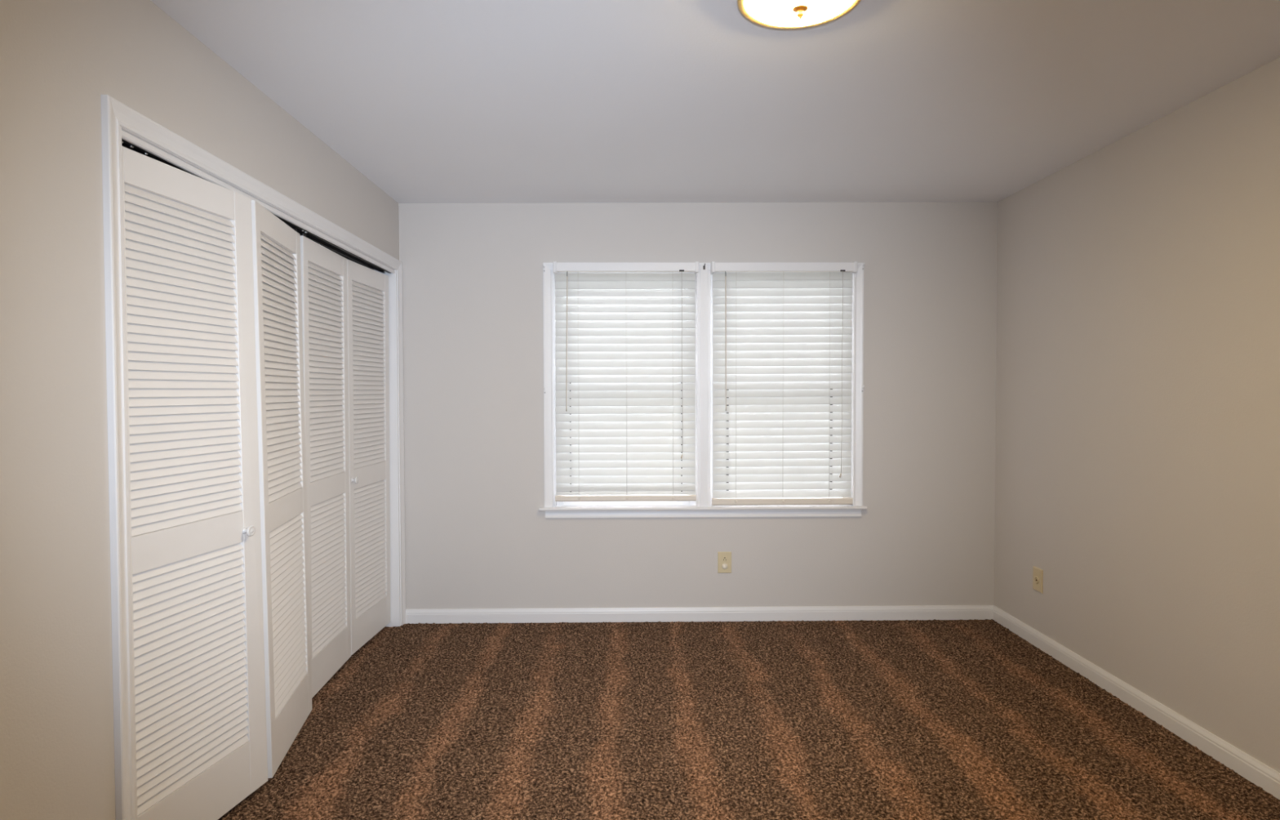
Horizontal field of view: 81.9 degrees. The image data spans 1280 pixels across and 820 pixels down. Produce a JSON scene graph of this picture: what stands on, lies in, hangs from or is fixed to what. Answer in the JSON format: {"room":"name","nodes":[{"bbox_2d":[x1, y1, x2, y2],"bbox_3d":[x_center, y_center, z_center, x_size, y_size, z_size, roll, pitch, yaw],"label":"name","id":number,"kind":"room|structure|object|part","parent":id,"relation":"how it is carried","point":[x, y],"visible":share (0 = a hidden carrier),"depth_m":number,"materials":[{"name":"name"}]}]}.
{"room":"empty bedroom","nodes":[
{"label":"empty bedroom","id":0,"kind":"room"},
{"bbox_2d":[0,0,399,819],"bbox_3d":[-1.407,0.092,1.815,0.120,2.460,5.140,0,1,-1],"label":"wall","id":1,"kind":"structure","parent":0,"point":[58,58],"depth_m":1.74,"materials":[{"name":"paint"}]},
{"bbox_2d":[121,146,311,819],"bbox_3d":[-1.343,0.262,2.503,0.150,2.010,1.123,0,1,-1],"label":"door","id":2,"kind":"structure","parent":1,"relation":"in","point":[222,680],"depth_m":2.28,"materials":[{"name":"white paint"}]},
{"bbox_3d":[-1.284,0.396,2.416,0.031,0.035,0.034,0,1,-1],"label":"knob","id":3,"kind":"part","parent":2,"relation":"part of","materials":[{"name":"white ceramic"}]},
{"bbox_3d":[-1.351,0.272,2.786,0.059,1.976,0.565,0,1,-11],"label":"panel","id":4,"kind":"part","parent":2,"relation":"part of","materials":[{"name":"white paint"}]},
{"bbox_2d":[101,94,405,819],"bbox_3d":[-1.416,0.225,3.067,0.138,2.090,2.391,0,1,-1],"label":"door frame","id":5,"kind":"structure","parent":1,"relation":"attached to","point":[122,125],"depth_m":1.94,"materials":[{"name":"white paint"}]},
{"bbox_2d":[300,231,391,697],"bbox_3d":[-1.438,0.232,3.643,0.062,1.988,1.096,0,1,-1],"label":"door","id":6,"kind":"structure","parent":1,"relation":"in","point":[345,329],"depth_m":3.59,"materials":[{"name":"white paint"}]},
{"bbox_3d":[-1.435,0.250,3.373,0.036,1.966,0.555,0,1,-3],"label":"panel","id":7,"kind":"part","parent":6,"relation":"part of","materials":[{"name":"white paint"}]},
{"bbox_3d":[-1.422,0.350,3.680,0.030,0.035,0.035,0,1,-1],"label":"knob","id":8,"kind":"part","parent":6,"relation":"part of","materials":[{"name":"white ceramic"}]},
{"bbox_3d":[-1.442,0.235,3.917,0.040,1.964,0.547,0,1,2],"label":"panel","id":9,"kind":"part","parent":6,"relation":"part of","materials":[{"name":"white paint"}]},
{"bbox_2d":[321,244,373,270],"bbox_3d":[-1.811,0.060,3.122,0.650,2.460,2.512,0,1,-1],"label":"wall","id":10,"kind":"structure","parent":0,"point":[322,245],"depth_m":4.20,"materials":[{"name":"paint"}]},
{"bbox_2d":[398,201,998,621],"bbox_3d":[0.349,0.024,4.349,3.466,2.460,0.120,0,1,-1],"label":"wall","id":11,"kind":"structure","parent":0,"point":[477,535],"depth_m":4.29,"materials":[{"name":"paint"}]},
{"bbox_2d":[405,604,993,623],"bbox_3d":[0.360,1.194,4.312,3.449,0.080,0.014,0,1,-1],"label":"baseboard","id":12,"kind":"structure","parent":11,"relation":"attached to","point":[937,611],"depth_m":4.31,"materials":[{"name":"white paint"}]},
{"bbox_2d":[538,262,866,518],"bbox_3d":[0.364,-0.113,4.335,1.896,1.475,0.201,0,1,-1],"label":"window","id":13,"kind":"structure","parent":11,"relation":"in","point":[703,507],"depth_m":4.28,"materials":[{"name":"white paint"}]},
{"bbox_2d":[553,261,698,501],"bbox_3d":[-0.078,-0.161,4.232,0.828,1.366,0.057,0,1,-1],"label":"window blind","id":14,"kind":"object","parent":13,"relation":"attached to","point":[625,366],"visible":1,"depth_m":4.24,"materials":[{"name":"beige plastic"}]},
{"bbox_3d":[-0.351,-0.150,4.219,0.001,1.284,0.001,0,1,-1],"label":"ladder cord","id":15,"kind":"part","parent":14,"relation":"part of","materials":[{"name":"white fabric"}]},
{"bbox_3d":[-0.081,0.507,4.254,0.808,0.031,0.047,0,1,-1],"label":"rail","id":16,"kind":"part","parent":14,"relation":"part of","materials":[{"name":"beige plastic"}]},
{"bbox_3d":[-0.077,-0.150,4.223,0.001,1.284,0.001,0,1,-1],"label":"ladder cord","id":17,"kind":"part","parent":14,"relation":"part of","materials":[{"name":"white fabric"}]},
{"bbox_3d":[0.189,-0.151,4.227,0.001,1.284,0.001,0,1,-1],"label":"ladder cord","id":18,"kind":"part","parent":14,"relation":"part of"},
{"bbox_3d":[0.241,-0.268,4.211,0.007,1.041,0.003,0,1,-1],"label":"lift cord","id":19,"kind":"part","parent":14,"relation":"part of","materials":[{"name":"white fabric"}]},
{"bbox_3d":[-0.080,0.214,4.348,0.822,0.698,0.030,0,1,-1],"label":"sash","id":20,"kind":"part","parent":13,"relation":"part of","materials":[{"name":"white paint"}]},
{"bbox_3d":[0.820,-0.451,4.377,0.822,0.695,0.030,0,1,-1],"label":"sash","id":21,"kind":"part","parent":13,"relation":"part of","materials":[{"name":"white paint"}]},
{"bbox_3d":[0.822,0.211,4.361,0.822,0.698,0.030,0,1,-1],"label":"sash","id":22,"kind":"part","parent":13,"relation":"part of","materials":[{"name":"white paint"}]},
{"bbox_2d":[711,261,857,505],"bbox_3d":[0.827,-0.150,4.245,0.834,1.393,0.057,0,1,-1],"label":"window blind","id":23,"kind":"object","parent":13,"relation":"attached to","point":[782,347],"visible":1,"depth_m":4.25,"materials":[{"name":"beige plastic"}]},
{"bbox_3d":[0.551,-0.142,4.232,0.001,1.304,0.001,0,1,-1],"label":"ladder cord","id":24,"kind":"part","parent":23,"relation":"part of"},
{"bbox_3d":[0.822,0.527,4.267,0.808,0.037,0.047,0,1,-1],"label":"rail","id":25,"kind":"part","parent":23,"relation":"part of","materials":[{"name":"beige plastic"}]},
{"bbox_3d":[0.823,-0.143,4.236,0.001,1.304,0.001,0,1,-1],"label":"ladder cord","id":26,"kind":"part","parent":23,"relation":"part of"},
{"bbox_3d":[1.090,-0.143,4.240,0.001,1.304,0.001,0,1,-1],"label":"ladder cord","id":27,"kind":"part","parent":23,"relation":"part of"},
{"bbox_3d":[1.158,-0.214,4.226,0.008,1.154,0.003,0,1,-1],"label":"lift cord","id":28,"kind":"part","parent":23,"relation":"part of","materials":[{"name":"white fabric"}]},
{"bbox_2d":[717,551,731,573],"bbox_3d":[0.495,0.890,4.307,0.080,0.124,0.013,0,1,-1],"label":"wall outlet","id":29,"kind":"object","parent":11,"relation":"attached to","point":[724,558],"visible":1,"depth_m":4.31,"materials":[{"name":"beige plastic"}]},
{"bbox_2d":[721,556,727,560],"bbox_3d":[0.495,0.871,4.307,0.034,0.027,0.004,0,1,-1],"label":"socket","id":30,"kind":"object","parent":29,"relation":"attached to","point":[723,558],"depth_m":4.30,"materials":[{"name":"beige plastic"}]},
{"bbox_2d":[150,0,1279,203],"bbox_3d":[0.382,-1.184,1.808,3.706,0.116,5.140,0,1,-1],"label":"ceiling","id":31,"kind":"structure","parent":0,"point":[431,101],"depth_m":2.63,"materials":[{"name":"paint"}]},
{"bbox_2d":[737,0,861,29],"bbox_3d":[0.435,-1.099,1.999,0.339,0.078,0.339,0,1,-1],"label":"ceiling light","id":32,"kind":"object","parent":31,"relation":"attached to","point":[774,14],"visible":1,"depth_m":2.02,"materials":[{"name":"white glass"}]},
{"bbox_2d":[217,618,1279,819],"bbox_3d":[0.031,1.298,1.868,4.196,0.018,4.910,0,1,-1],"label":"floor","id":33,"kind":"structure","parent":0,"point":[862,719],"depth_m":2.91,"materials":[{"name":"brown carpet"}]},
{"bbox_2d":[994,57,1279,772],"bbox_3d":[2.178,0.082,1.866,0.120,2.460,5.140,0,1,-1],"label":"wall","id":34,"kind":"structure","parent":0,"point":[1137,461],"depth_m":2.99,"materials":[{"name":"paint"}]},
{"bbox_2d":[1032,565,1043,592],"bbox_3d":[2.085,0.889,3.870,0.013,0.122,0.084,0,1,-1],"label":"cable jack","id":35,"kind":"object","parent":34,"relation":"attached to","point":[1037,573],"visible":1,"depth_m":3.86,"materials":[{"name":"beige plastic"}]},
{"bbox_2d":[992,604,1279,799],"bbox_3d":[2.114,1.252,1.895,0.014,0.080,4.900,0,1,-1],"label":"baseboard","id":36,"kind":"structure","parent":34,"relation":"attached to","point":[1256,771],"depth_m":2.99,"materials":[{"name":"white paint"}]}
]}

